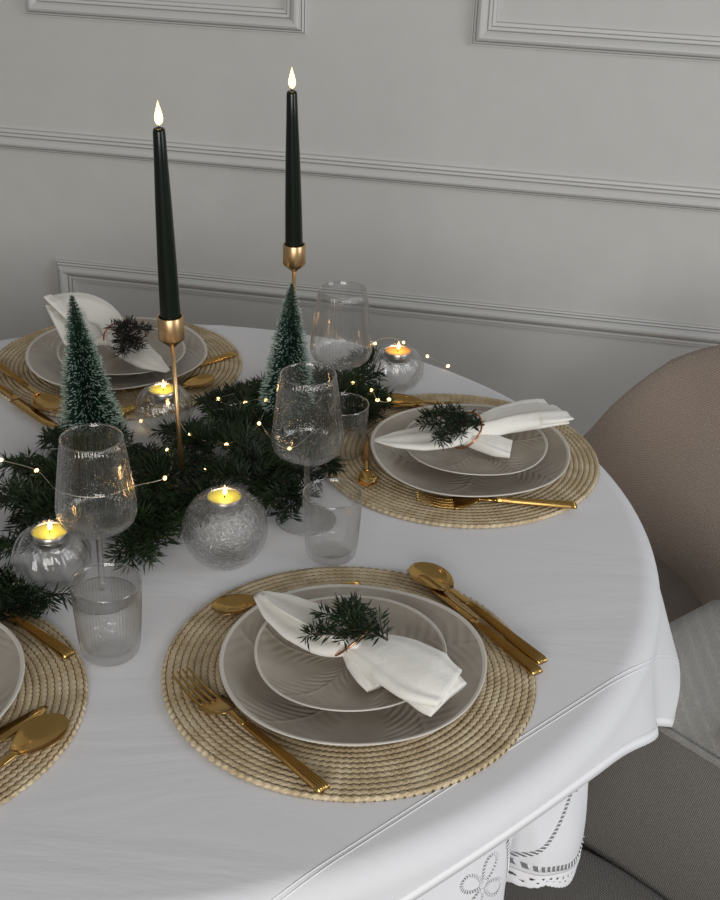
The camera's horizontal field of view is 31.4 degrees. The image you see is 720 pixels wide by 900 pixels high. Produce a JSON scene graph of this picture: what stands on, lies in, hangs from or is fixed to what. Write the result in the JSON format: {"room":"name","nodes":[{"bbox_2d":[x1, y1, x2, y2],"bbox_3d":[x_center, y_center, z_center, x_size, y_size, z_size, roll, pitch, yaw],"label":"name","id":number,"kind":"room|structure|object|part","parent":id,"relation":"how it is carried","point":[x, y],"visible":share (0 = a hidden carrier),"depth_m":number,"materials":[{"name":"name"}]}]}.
{"room":"dining room","nodes":[
{"label":"dining room","id":0,"kind":"room"},
{"bbox_2d":[0,0,719,435],"bbox_3d":[0.280,-0.905,2.294,4.800,2.600,0.120,7,28,9],"label":"wall","id":1,"kind":"structure","parent":0,"point":[391,80],"depth_m":2.48,"materials":[{"name":"white paint"}]},
{"bbox_2d":[24,0,307,34],"bbox_3d":[-0.355,-1.274,2.164,0.556,1.069,0.022,7,28,9],"label":"trim","id":2,"kind":"structure","parent":1,"relation":"attached to","point":[292,19],"depth_m":2.39,"materials":[{"name":"grey paint"}]},
{"bbox_2d":[0,127,719,212],"bbox_3d":[0.252,-0.507,2.425,4.800,0.044,0.022,7,28,9],"label":"trim","id":3,"kind":"structure","parent":1,"relation":"attached to","point":[678,197],"depth_m":2.46,"materials":[{"name":"grey paint"}]},
{"bbox_2d":[55,259,719,347],"bbox_3d":[0.355,-0.031,2.648,2.054,0.550,0.022,7,28,9],"label":"trim","id":4,"kind":"structure","parent":1,"relation":"attached to","point":[68,272],"depth_m":2.57,"materials":[{"name":"grey paint"}]},
{"bbox_2d":[470,0,719,62],"bbox_3d":[0.811,-1.131,1.974,1.212,1.066,0.022,7,28,9],"label":"trim","id":5,"kind":"structure","parent":1,"relation":"attached to","point":[486,30],"depth_m":2.27,"materials":[{"name":"grey paint"}]},
{"bbox_3d":[-0.037,0.982,1.535,6.800,0.050,5.000,2,28,0],"label":"floor","id":6,"kind":"structure","parent":0,"visible":0},
{"bbox_2d":[504,600,719,899],"bbox_3d":[0.321,0.794,1.177,1.304,0.640,0.947,-21,36,-37],"label":"barrel chair","id":7,"kind":"object","parent":6,"relation":"on","point":[652,828],"visible":0.47,"depth_m":1.46,"materials":[{"name":"grey fabric"}]},
{"bbox_3d":[0.192,0.710,1.295,0.526,0.271,0.560,-21,36,-37],"label":"seat","id":8,"kind":"part","parent":7,"relation":"part of","materials":[{"name":"grey fabric"}]},
{"bbox_3d":[0.328,0.708,1.127,1.304,0.440,0.935,-21,36,-37],"label":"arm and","id":9,"kind":"part","parent":7,"relation":"part of","materials":[{"name":"grey fabric"}]},
{"bbox_3d":[0.241,0.568,1.165,0.686,0.145,0.586,-21,36,-37],"label":"panel","id":10,"kind":"part","parent":7,"relation":"part of","materials":[{"name":"grey fabric"}]},
{"bbox_2d":[583,344,719,622],"bbox_3d":[0.329,0.261,1.973,0.589,0.842,0.751,-10,30,-22],"label":"upholstered chair","id":11,"kind":"object","parent":6,"relation":"on","point":[659,442],"visible":0.09,"depth_m":1.99,"materials":[{"name":"brown fabric"}]},
{"bbox_3d":[0.294,0.341,2.000,0.520,0.274,0.530,-10,30,-22],"label":"seat","id":12,"kind":"part","parent":11,"relation":"part of","materials":[{"name":"brown fabric"}]},
{"bbox_3d":[-0.289,0.414,1.744,1.214,0.744,1.214,2,28,0],"label":"dining table","id":13,"kind":"object","parent":6,"relation":"on","visible":0},
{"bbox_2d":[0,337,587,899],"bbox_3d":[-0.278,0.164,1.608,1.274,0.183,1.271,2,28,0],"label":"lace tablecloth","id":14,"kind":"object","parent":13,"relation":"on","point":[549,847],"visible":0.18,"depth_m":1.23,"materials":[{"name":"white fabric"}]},
{"bbox_2d":[0,324,679,899],"bbox_3d":[-0.232,0.243,1.603,1.309,0.320,1.143,-21,36,-37],"label":"tablecloth","id":15,"kind":"object","parent":14,"relation":"on","point":[130,809],"visible":0.54,"depth_m":1.28,"materials":[{"name":"white fabric"}]},
{"bbox_2d":[0,603,88,805],"bbox_3d":[-0.456,0.246,1.231,0.381,0.005,0.381,-6,29,-15],"label":"placemat","id":16,"kind":"object","parent":15,"relation":"on","point":[51,680],"visible":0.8,"depth_m":1.25,"materials":[{"name":"wicker"}]},
{"bbox_2d":[0,623,24,717],"bbox_3d":[-0.462,0.231,1.232,0.266,0.022,0.272,19,32,29],"label":"dinner plate","id":17,"kind":"object","parent":16,"relation":"on","point":[12,659],"visible":1,"depth_m":1.26,"materials":[{"name":"beige ceramic"}]},
{"bbox_2d":[0,706,48,741],"bbox_3d":[-0.375,0.283,1.153,0.018,0.007,0.225,25,35,36],"label":"knife","id":18,"kind":"object","parent":16,"relation":"on","point":[10,729],"visible":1,"depth_m":1.21,"materials":[{"name":"gold metal"}]},
{"bbox_2d":[0,713,68,769],"bbox_3d":[-0.335,0.295,1.130,0.043,0.011,0.213,17,31,26],"label":"spoon","id":19,"kind":"object","parent":16,"relation":"on","point":[41,732],"visible":1,"depth_m":1.19,"materials":[{"name":"gold metal"}]},
{"bbox_2d":[0,609,74,658],"bbox_3d":[-0.363,0.179,1.347,0.175,0.011,0.036,22,34,33],"label":"spoon","id":20,"kind":"object","parent":16,"relation":"on","point":[56,646],"visible":0.99,"depth_m":1.32,"materials":[{"name":"gold metal"}]},
{"bbox_2d":[11,519,91,592],"bbox_3d":[-0.340,0.118,1.411,0.088,0.072,0.088,-12,31,-25],"label":"tealight holder","id":21,"kind":"object","parent":15,"relation":"on","point":[24,532],"visible":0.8,"depth_m":1.40,"materials":[{"name":"clear glass"}]},
{"bbox_2d":[31,520,67,549],"bbox_3d":[-0.339,0.087,1.395,0.039,0.027,0.039,2,28,0],"label":"tealight","id":22,"kind":"object","parent":21,"relation":"in","point":[49,533],"visible":0.98,"depth_m":1.39,"materials":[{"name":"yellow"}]},
{"bbox_2d":[58,295,128,451],"bbox_3d":[-0.349,-0.096,1.657,0.095,0.220,0.096,2,28,0],"label":"tree","id":23,"kind":"object","parent":15,"relation":"on","point":[87,403],"visible":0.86,"depth_m":1.65,"materials":[{"name":"green plastic"}]},
{"bbox_2d":[55,423,136,614],"bbox_3d":[-0.280,0.074,1.364,0.086,0.197,0.086,2,28,0],"label":"wine glass","id":24,"kind":"object","parent":15,"relation":"on","point":[98,534],"visible":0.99,"depth_m":1.35,"materials":[{"name":"clear glass"}]},
{"bbox_2d":[55,429,136,539],"bbox_3d":[-0.279,0.038,1.345,0.086,0.114,0.086,2,28,0],"label":"bowl","id":25,"kind":"object","parent":24,"relation":"on","point":[98,534],"depth_m":1.34,"materials":[{"name":"clear glass"}]},
{"bbox_3d":[-0.282,0.120,1.389,0.009,0.072,0.009,2,28,0],"label":"stem","id":26,"kind":"part","parent":24,"relation":"part of","materials":[{"name":"clear glass"}]},
{"bbox_2d":[70,563,141,666],"bbox_3d":[-0.256,0.170,1.302,0.071,0.087,0.071,2,28,0],"label":"tumbler","id":27,"kind":"object","parent":15,"relation":"on","point":[138,588],"visible":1,"depth_m":1.30,"materials":[{"name":"clear glass"}]},
{"bbox_2d":[0,322,241,419],"bbox_3d":[-0.371,-0.131,1.954,0.381,0.005,0.381,-5,29,-13],"label":"placemat","id":28,"kind":"object","parent":15,"relation":"on","point":[12,356],"visible":0.18,"depth_m":1.90,"materials":[{"name":"wicker"}]},
{"bbox_2d":[0,384,57,427],"bbox_3d":[-0.487,-0.071,1.816,0.018,0.007,0.225,-22,36,-37],"label":"knife","id":29,"kind":"object","parent":28,"relation":"on","point":[18,402],"visible":0.99,"depth_m":1.79,"materials":[{"name":"gold metal"}]},
{"bbox_3d":[-0.528,-0.094,1.858,0.014,0.007,0.099,-22,36,-37],"label":"handle","id":30,"kind":"part","parent":29,"relation":"part of","materials":[{"name":"gold metal"}]},
{"bbox_3d":[-0.456,-0.053,1.784,0.016,0.005,0.128,-22,36,-37],"label":"blade","id":31,"kind":"part","parent":29,"relation":"part of","materials":[{"name":"gold metal"}]},
{"bbox_2d":[0,362,63,411],"bbox_3d":[-0.486,-0.093,1.855,0.043,0.011,0.213,-19,34,-34],"label":"spoon","id":32,"kind":"object","parent":28,"relation":"on","point":[42,401],"visible":0.98,"depth_m":1.82,"materials":[{"name":"gold metal"}]},
{"bbox_3d":[-0.515,-0.112,1.887,0.014,0.010,0.119,-19,34,-34],"label":"handle","id":33,"kind":"part","parent":32,"relation":"part of","materials":[{"name":"gold metal"}]},
{"bbox_2d":[26,385,63,411],"bbox_3d":[-0.450,-0.071,1.815,0.043,0.011,0.096,-19,34,-34],"label":"bowl","id":34,"kind":"object","parent":32,"relation":"on","point":[42,401],"depth_m":1.81,"materials":[{"name":"gold metal"}]},
{"bbox_2d":[25,317,207,389],"bbox_3d":[-0.369,-0.143,1.946,0.272,0.022,0.278,6,28,7],"label":"dinner plate","id":35,"kind":"object","parent":28,"relation":"on","point":[41,358],"visible":0.41,"depth_m":1.93,"materials":[{"name":"beige ceramic"}]},
{"bbox_2d":[57,325,185,375],"bbox_3d":[-0.361,-0.146,1.931,0.194,0.017,0.190,22,34,33],"label":"salad plate","id":36,"kind":"object","parent":35,"relation":"on","point":[115,366],"visible":0.41,"depth_m":1.93,"materials":[{"name":"beige ceramic"}]},
{"bbox_2d":[44,292,169,372],"bbox_3d":[-0.377,-0.174,1.894,0.107,0.076,0.233,-19,34,-34],"label":"napkin","id":37,"kind":"object","parent":36,"relation":"on","point":[98,312],"visible":0.62,"depth_m":1.92,"materials":[{"name":"white fabric"}]},
{"bbox_2d":[103,321,132,340],"bbox_3d":[-0.368,-0.176,1.944,0.050,0.044,0.011,-16,33,-31],"label":"napkin ring","id":38,"kind":"object","parent":37,"relation":"on","point":[118,321],"visible":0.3,"depth_m":1.93,"materials":[{"name":"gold metal"}]},
{"bbox_2d":[103,315,153,358],"bbox_3d":[-0.343,-0.169,1.884,0.079,0.044,0.111,2,28,0],"label":"sprig","id":39,"kind":"object","parent":37,"relation":"on","point":[124,337],"visible":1,"depth_m":1.88,"materials":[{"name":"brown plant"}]},
{"bbox_3d":[-0.343,-0.168,1.885,0.055,0.018,0.093,2,28,0],"label":"stem","id":40,"kind":"part","parent":39,"relation":"part of","materials":[{"name":"green plant"}]},
{"bbox_2d":[117,374,214,415],"bbox_3d":[-0.278,-0.081,1.846,0.036,0.011,0.175,25,35,36],"label":"spoon","id":41,"kind":"object","parent":28,"relation":"on","point":[201,380],"visible":0.62,"depth_m":1.88,"materials":[{"name":"gold metal"}]},
{"bbox_3d":[-0.306,-0.068,1.819,0.014,0.010,0.095,25,35,36],"label":"handle","id":42,"kind":"part","parent":41,"relation":"part of","materials":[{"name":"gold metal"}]},
{"bbox_2d":[178,374,214,389],"bbox_3d":[-0.246,-0.095,1.876,0.036,0.011,0.082,25,35,36],"label":"bowl","id":43,"kind":"object","parent":41,"relation":"on","point":[201,380],"depth_m":1.89,"materials":[{"name":"gold metal"}]},
{"bbox_2d":[122,351,237,392],"bbox_3d":[-0.271,-0.118,1.924,0.213,0.006,0.030,-23,37,-39],"label":"fork","id":44,"kind":"object","parent":28,"relation":"on","point":[228,355],"visible":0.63,"depth_m":1.96,"materials":[{"name":"gold metal"}]},
{"bbox_3d":[-0.235,-0.133,1.955,0.113,0.006,0.014,-23,37,-39],"label":"handle","id":45,"kind":"part","parent":44,"relation":"part of","materials":[{"name":"gold metal"}]},
{"bbox_2d":[134,382,193,434],"bbox_3d":[-0.269,-0.057,1.755,0.081,0.065,0.081,19,32,29],"label":"tealight holder","id":46,"kind":"object","parent":15,"relation":"on","point":[153,382],"visible":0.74,"depth_m":1.75,"materials":[{"name":"clear glass"}]},
{"bbox_2d":[149,380,173,402],"bbox_3d":[-0.268,-0.084,1.740,0.039,0.027,0.039,2,28,0],"label":"tealight","id":47,"kind":"object","parent":46,"relation":"in","point":[162,389],"visible":0.85,"depth_m":1.74,"materials":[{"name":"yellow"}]},
{"bbox_2d":[157,312,204,509],"bbox_3d":[-0.217,-0.047,1.546,0.081,0.248,0.081,9,29,12],"label":"candlestick","id":48,"kind":"object","parent":15,"relation":"on","point":[171,333],"visible":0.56,"depth_m":1.50,"materials":[{"name":"gold metal"}]},
{"bbox_2d":[153,100,180,319],"bbox_3d":[-0.219,-0.257,1.436,0.024,0.268,0.024,1,28,1],"label":"taper candle","id":49,"kind":"object","parent":48,"relation":"on","point":[169,301],"visible":0.95,"depth_m":1.43,"materials":[{"name":"black wax"}]},
{"bbox_2d":[157,312,184,347],"bbox_3d":[-0.221,-0.139,1.498,0.031,0.039,0.031,0,28,1],"label":"socket","id":50,"kind":"object","parent":48,"relation":"attached to","point":[170,332],"depth_m":1.49,"materials":[{"name":"gold metal"}]},
{"bbox_3d":[-0.221,-0.033,1.554,0.006,0.206,0.006,0,28,1],"label":"stem","id":51,"kind":"part","parent":48,"relation":"part of","materials":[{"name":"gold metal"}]},
{"bbox_2d":[0,343,396,625],"bbox_3d":[-0.184,-0.006,1.662,0.799,0.067,0.383,-19,35,-35],"label":"garland","id":52,"kind":"object","parent":15,"relation":"on","point":[257,466],"visible":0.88,"depth_m":1.59,"materials":[{"name":"green plant"}]},
{"bbox_2d":[0,338,449,497],"bbox_3d":[-0.148,-0.051,1.766,0.242,0.051,0.756,22,34,33],"label":"string lights","id":53,"kind":"object","parent":52,"relation":"attached to","point":[403,342],"visible":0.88,"depth_m":1.70,"materials":[{"name":"gold metal"}]},
{"bbox_2d":[182,485,267,570],"bbox_3d":[-0.154,0.089,1.462,0.098,0.089,0.098,2,28,0],"label":"tealight holder","id":54,"kind":"object","parent":15,"relation":"on","point":[205,494],"visible":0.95,"depth_m":1.45,"materials":[{"name":"clear glass"}]},
{"bbox_2d":[207,485,241,513],"bbox_3d":[-0.153,0.051,1.442,0.039,0.027,0.039,2,28,0],"label":"tealight","id":55,"kind":"object","parent":54,"relation":"in","point":[224,495],"visible":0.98,"depth_m":1.44,"materials":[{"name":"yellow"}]},
{"bbox_2d":[255,283,317,435],"bbox_3d":[-0.099,-0.123,1.731,0.096,0.216,0.095,2,28,0],"label":"tree","id":56,"kind":"object","parent":15,"relation":"on","point":[289,351],"visible":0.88,"depth_m":1.72,"materials":[{"name":"green plastic"}]},
{"bbox_2d":[283,242,305,303],"bbox_3d":[-0.092,-0.167,1.779,0.081,0.249,0.081,2,28,0],"label":"candlestick","id":57,"kind":"object","parent":15,"relation":"on","point":[294,258],"visible":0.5,"depth_m":1.72,"materials":[{"name":"gold metal"}]},
{"bbox_2d":[285,68,302,246],"bbox_3d":[-0.088,-0.371,1.672,0.024,0.253,0.024,1,28,1],"label":"taper candle","id":58,"kind":"object","parent":57,"relation":"on","point":[293,196],"visible":0.97,"depth_m":1.67,"materials":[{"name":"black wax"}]},
{"bbox_3d":[-0.093,-0.153,1.787,0.006,0.209,0.006,2,28,0],"label":"stem","id":59,"kind":"part","parent":57,"relation":"part of","materials":[{"name":"gold metal"}]},
{"bbox_2d":[283,242,305,271],"bbox_3d":[-0.089,-0.260,1.730,0.031,0.039,0.031,2,28,0],"label":"socket","id":60,"kind":"object","parent":57,"relation":"attached to","point":[294,258],"depth_m":1.72,"materials":[{"name":"gold metal"}]},
{"bbox_2d":[271,362,343,535],"bbox_3d":[-0.063,-0.001,1.522,0.086,0.197,0.086,-9,30,-20],"label":"wine glass","id":61,"kind":"object","parent":15,"relation":"on","point":[306,463],"visible":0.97,"depth_m":1.51,"materials":[{"name":"clear glass"}]},
{"bbox_3d":[-0.065,0.045,1.547,0.009,0.072,0.009,-9,30,-20],"label":"stem","id":62,"kind":"part","parent":61,"relation":"part of","materials":[{"name":"clear glass"}]},
{"bbox_2d":[271,368,343,465],"bbox_3d":[-0.061,-0.037,1.503,0.086,0.114,0.086,-9,30,-20],"label":"bowl","id":63,"kind":"object","parent":61,"relation":"on","point":[306,462],"depth_m":1.50,"materials":[{"name":"clear glass"}]},
{"bbox_2d":[302,478,362,565],"bbox_3d":[-0.033,0.086,1.480,0.069,0.084,0.069,-6,29,-15],"label":"tumbler","id":64,"kind":"object","parent":15,"relation":"on","point":[303,491],"visible":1,"depth_m":1.47,"materials":[{"name":"clear glass"}]},
{"bbox_2d":[310,281,371,429],"bbox_3d":[-0.026,-0.129,1.768,0.086,0.197,0.086,22,34,33],"label":"wine glass","id":65,"kind":"object","parent":15,"relation":"on","point":[340,369],"visible":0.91,"depth_m":1.75,"materials":[{"name":"clear glass"}]},
{"bbox_3d":[-0.028,-0.083,1.792,0.009,0.072,0.009,22,34,33],"label":"stem","id":66,"kind":"part","parent":65,"relation":"part of","materials":[{"name":"clear glass"}]},
{"bbox_2d":[310,288,371,369],"bbox_3d":[-0.025,-0.166,1.749,0.086,0.114,0.086,22,34,33],"label":"bowl","id":67,"kind":"object","parent":65,"relation":"on","point":[339,367],"depth_m":1.74,"materials":[{"name":"clear glass"}]},
{"bbox_2d":[161,566,536,802],"bbox_3d":[-0.011,0.223,1.307,0.381,0.005,0.381,-8,29,-18],"label":"placemat","id":68,"kind":"object","parent":15,"relation":"on","point":[449,755],"visible":0.29,"depth_m":1.22,"materials":[{"name":"wicker"}]},
{"bbox_2d":[172,666,329,793],"bbox_3d":[-0.105,0.262,1.206,0.030,0.013,0.213,-23,37,-39],"label":"fork","id":69,"kind":"object","parent":68,"relation":"on","point":[221,704],"visible":1,"depth_m":1.20,"materials":[{"name":"gold metal"}]},
{"bbox_3d":[-0.070,0.281,1.175,0.014,0.010,0.113,-23,37,-39],"label":"handle","id":70,"kind":"part","parent":69,"relation":"part of","materials":[{"name":"gold metal"}]},
{"bbox_2d":[211,581,360,614],"bbox_3d":[-0.080,0.161,1.403,0.172,0.011,0.036,-8,29,-19],"label":"spoon","id":71,"kind":"object","parent":68,"relation":"on","point":[232,604],"visible":0.53,"depth_m":1.39,"materials":[{"name":"gold metal"}]},
{"bbox_2d":[211,594,256,614],"bbox_3d":[-0.122,0.167,1.388,0.082,0.011,0.036,-8,29,-19],"label":"bowl","id":72,"kind":"object","parent":71,"relation":"on","point":[232,604],"depth_m":1.39,"materials":[{"name":"gold metal"}]},
{"bbox_3d":[-0.042,0.155,1.416,0.092,0.010,0.014,-8,29,-19],"label":"handle","id":73,"kind":"part","parent":71,"relation":"part of","materials":[{"name":"gold metal"}]},
{"bbox_2d":[219,584,486,745],"bbox_3d":[-0.006,0.216,1.293,0.272,0.022,0.266,-9,30,-20],"label":"dinner plate","id":74,"kind":"object","parent":68,"relation":"on","point":[241,679],"visible":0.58,"depth_m":1.25,"materials":[{"name":"beige ceramic"}]},
{"bbox_2d":[254,595,446,711],"bbox_3d":[-0.010,0.206,1.288,0.194,0.017,0.197,4,28,4],"label":"salad plate","id":75,"kind":"object","parent":74,"relation":"on","point":[300,676],"visible":0.56,"depth_m":1.27,"materials":[{"name":"beige ceramic"}]},
{"bbox_2d":[253,590,466,716],"bbox_3d":[-0.011,0.192,1.280,0.247,0.035,0.081,21,33,31],"label":"napkin","id":76,"kind":"object","parent":75,"relation":"on","point":[420,674],"visible":0.88,"depth_m":1.24,"materials":[{"name":"white fabric"}]},
{"bbox_2d":[298,592,395,652],"bbox_3d":[-0.019,0.172,1.264,0.098,0.037,0.083,-16,33,-30],"label":"sprig","id":77,"kind":"object","parent":76,"relation":"on","point":[357,610],"visible":1,"depth_m":1.26,"materials":[{"name":"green plant"}]},
{"bbox_3d":[-0.012,0.170,1.271,0.082,0.016,0.065,2,28,0],"label":"stem","id":78,"kind":"part","parent":77,"relation":"part of","materials":[{"name":"plant"}]},
{"bbox_2d":[334,620,372,655],"bbox_3d":[-0.005,0.186,1.275,0.043,0.040,0.056,2,28,0],"label":"napkin ring","id":79,"kind":"object","parent":76,"relation":"on","point":[354,642],"visible":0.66,"depth_m":1.25,"materials":[{"name":"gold metal"}]},
{"bbox_2d":[406,569,542,675],"bbox_3d":[0.120,0.180,1.383,0.018,0.007,0.225,-16,33,-31],"label":"knife","id":80,"kind":"object","parent":68,"relation":"on","point":[531,667],"visible":1,"depth_m":1.36,"materials":[{"name":"gold metal"}]},
{"bbox_3d":[0.094,0.160,1.419,0.016,0.005,0.128,-16,33,-31],"label":"blade","id":81,"kind":"part","parent":80,"relation":"part of","materials":[{"name":"gold metal"}]},
{"bbox_3d":[0.153,0.206,1.336,0.014,0.007,0.099,-16,33,-31],"label":"handle","id":82,"kind":"part","parent":80,"relation":"part of","materials":[{"name":"gold metal"}]},
{"bbox_2d":[409,562,547,664],"bbox_3d":[0.125,0.175,1.391,0.043,0.011,0.213,-18,34,-33],"label":"spoon","id":83,"kind":"object","parent":68,"relation":"on","point":[441,576],"visible":1,"depth_m":1.40,"materials":[{"name":"gold metal"}]},
{"bbox_2d":[409,562,469,604],"bbox_3d":[0.090,0.152,1.432,0.043,0.011,0.096,-18,34,-33],"label":"bowl","id":84,"kind":"object","parent":83,"relation":"on","point":[437,573],"depth_m":1.45,"materials":[{"name":"gold metal"}]},
{"bbox_3d":[0.153,0.193,1.358,0.014,0.010,0.119,-18,34,-33],"label":"handle","id":85,"kind":"part","parent":83,"relation":"part of","materials":[{"name":"gold metal"}]},
{"bbox_2d":[372,343,423,392],"bbox_3d":[0.055,-0.121,1.899,0.081,0.065,0.081,-3,28,-10],"label":"tealight holder","id":86,"kind":"object","parent":15,"relation":"on","point":[402,343],"visible":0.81,"depth_m":1.89,"materials":[{"name":"clear glass"}]},
{"bbox_2d":[385,342,410,362],"bbox_3d":[0.056,-0.148,1.885,0.039,0.027,0.039,2,28,0],"label":"tealight","id":87,"kind":"object","parent":86,"relation":"in","point":[397,349],"visible":1,"depth_m":1.88,"materials":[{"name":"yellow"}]},
{"bbox_2d":[317,393,599,528],"bbox_3d":[0.132,0.005,1.730,0.381,0.005,0.381,14,30,22],"label":"placemat","id":88,"kind":"object","parent":15,"relation":"on","point":[390,496],"visible":0.37,"depth_m":1.64,"materials":[{"name":"wicker"}]},
{"bbox_2d":[316,392,368,461],"bbox_3d":[-0.024,-0.024,1.689,0.069,0.084,0.069,-19,35,-35],"label":"tumbler","id":89,"kind":"object","parent":88,"relation":"on","point":[317,407],"visible":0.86,"depth_m":1.68,"materials":[{"name":"clear glass"}]},
{"bbox_2d":[356,433,378,486],"bbox_3d":[0.007,0.012,1.692,0.028,0.011,0.150,1,28,-3],"label":"spoon","id":90,"kind":"object","parent":88,"relation":"on","point":[367,478],"visible":0.91,"depth_m":1.66,"materials":[{"name":"gold metal"}]},
{"bbox_3d":[0.006,-0.003,1.719,0.014,0.010,0.088,1,28,-3],"label":"handle","id":91,"kind":"part","parent":90,"relation":"part of","materials":[{"name":"gold metal"}]},
{"bbox_2d":[356,460,378,486],"bbox_3d":[0.009,0.032,1.653,0.028,0.011,0.063,1,28,-3],"label":"bowl","id":92,"kind":"object","parent":90,"relation":"on","point":[367,478],"depth_m":1.65,"materials":[{"name":"gold metal"}]},
{"bbox_2d":[392,402,433,407],"bbox_3d":[0.155,-0.059,1.839,0.225,0.007,0.017,5,28,6],"label":"knife","id":93,"kind":"object","parent":88,"relation":"on","point":[402,403],"visible":0.02,"depth_m":1.84,"materials":[{"name":"gold metal"}]},
{"bbox_2d":[386,393,470,407],"bbox_3d":[0.131,-0.064,1.843,0.213,0.011,0.043,4,28,3],"label":"spoon","id":94,"kind":"object","parent":88,"relation":"on","point":[401,398],"visible":0.41,"depth_m":1.85,"materials":[{"name":"gold metal"}]},
{"bbox_2d":[386,393,443,407],"bbox_3d":[0.072,-0.068,1.846,0.096,0.011,0.043,4,28,3],"label":"bowl","id":95,"kind":"object","parent":94,"relation":"on","point":[401,398],"depth_m":1.85,"materials":[{"name":"gold metal"}]},
{"bbox_3d":[0.177,-0.061,1.841,0.119,0.010,0.014,4,28,3],"label":"handle","id":96,"kind":"part","parent":94,"relation":"part of","materials":[{"name":"gold metal"}]},
{"bbox_2d":[370,403,569,496],"bbox_3d":[0.148,0.003,1.707,0.269,0.022,0.269,-10,30,-22],"label":"dinner plate","id":97,"kind":"object","parent":88,"relation":"on","point":[397,462],"visible":0.54,"depth_m":1.67,"materials":[{"name":"beige ceramic"}]},
{"bbox_2d":[406,410,547,475],"bbox_3d":[0.153,-0.006,1.703,0.194,0.017,0.190,-3,28,-10],"label":"salad plate","id":98,"kind":"object","parent":97,"relation":"on","point":[529,447],"visible":0.52,"depth_m":1.68,"materials":[{"name":"beige ceramic"}]},
{"bbox_2d":[374,398,573,457],"bbox_3d":[0.158,-0.023,1.686,0.272,0.042,0.100,-11,30,-23],"label":"napkin","id":99,"kind":"object","parent":98,"relation":"on","point":[529,414],"visible":0.89,"depth_m":1.69,"materials":[{"name":"white fabric"}]},
{"bbox_2d":[414,401,485,449],"bbox_3d":[0.119,-0.035,1.672,0.093,0.044,0.092,-13,31,-27],"label":"sprig","id":100,"kind":"object","parent":99,"relation":"on","point":[455,419],"visible":1,"depth_m":1.67,"materials":[{"name":"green plant"}]},
{"bbox_3d":[0.116,-0.037,1.674,0.075,0.018,0.067,-21,36,-37],"label":"stem","id":101,"kind":"part","parent":100,"relation":"part of","materials":[{"name":"green plant"}]},
{"bbox_2d":[454,411,482,448],"bbox_3d":[0.139,-0.026,1.696,0.044,0.041,0.058,2,28,0],"label":"napkin ring","id":102,"kind":"object","parent":99,"relation":"on","point":[480,431],"visible":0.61,"depth_m":1.68,"materials":[{"name":"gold metal"}]},
{"bbox_2d":[415,491,576,508],"bbox_3d":[0.170,0.064,1.601,0.203,0.013,0.030,1,28,-1],"label":"fork","id":103,"kind":"object","parent":88,"relation":"on","point":[458,502],"visible":0.99,"depth_m":1.60,"materials":[{"name":"gold metal"}]},
{"bbox_3d":[0.220,0.066,1.603,0.103,0.010,0.014,1,28,-1],"label":"handle","id":104,"kind":"part","parent":103,"relation":"part of","materials":[{"name":"gold metal"}]}
]}

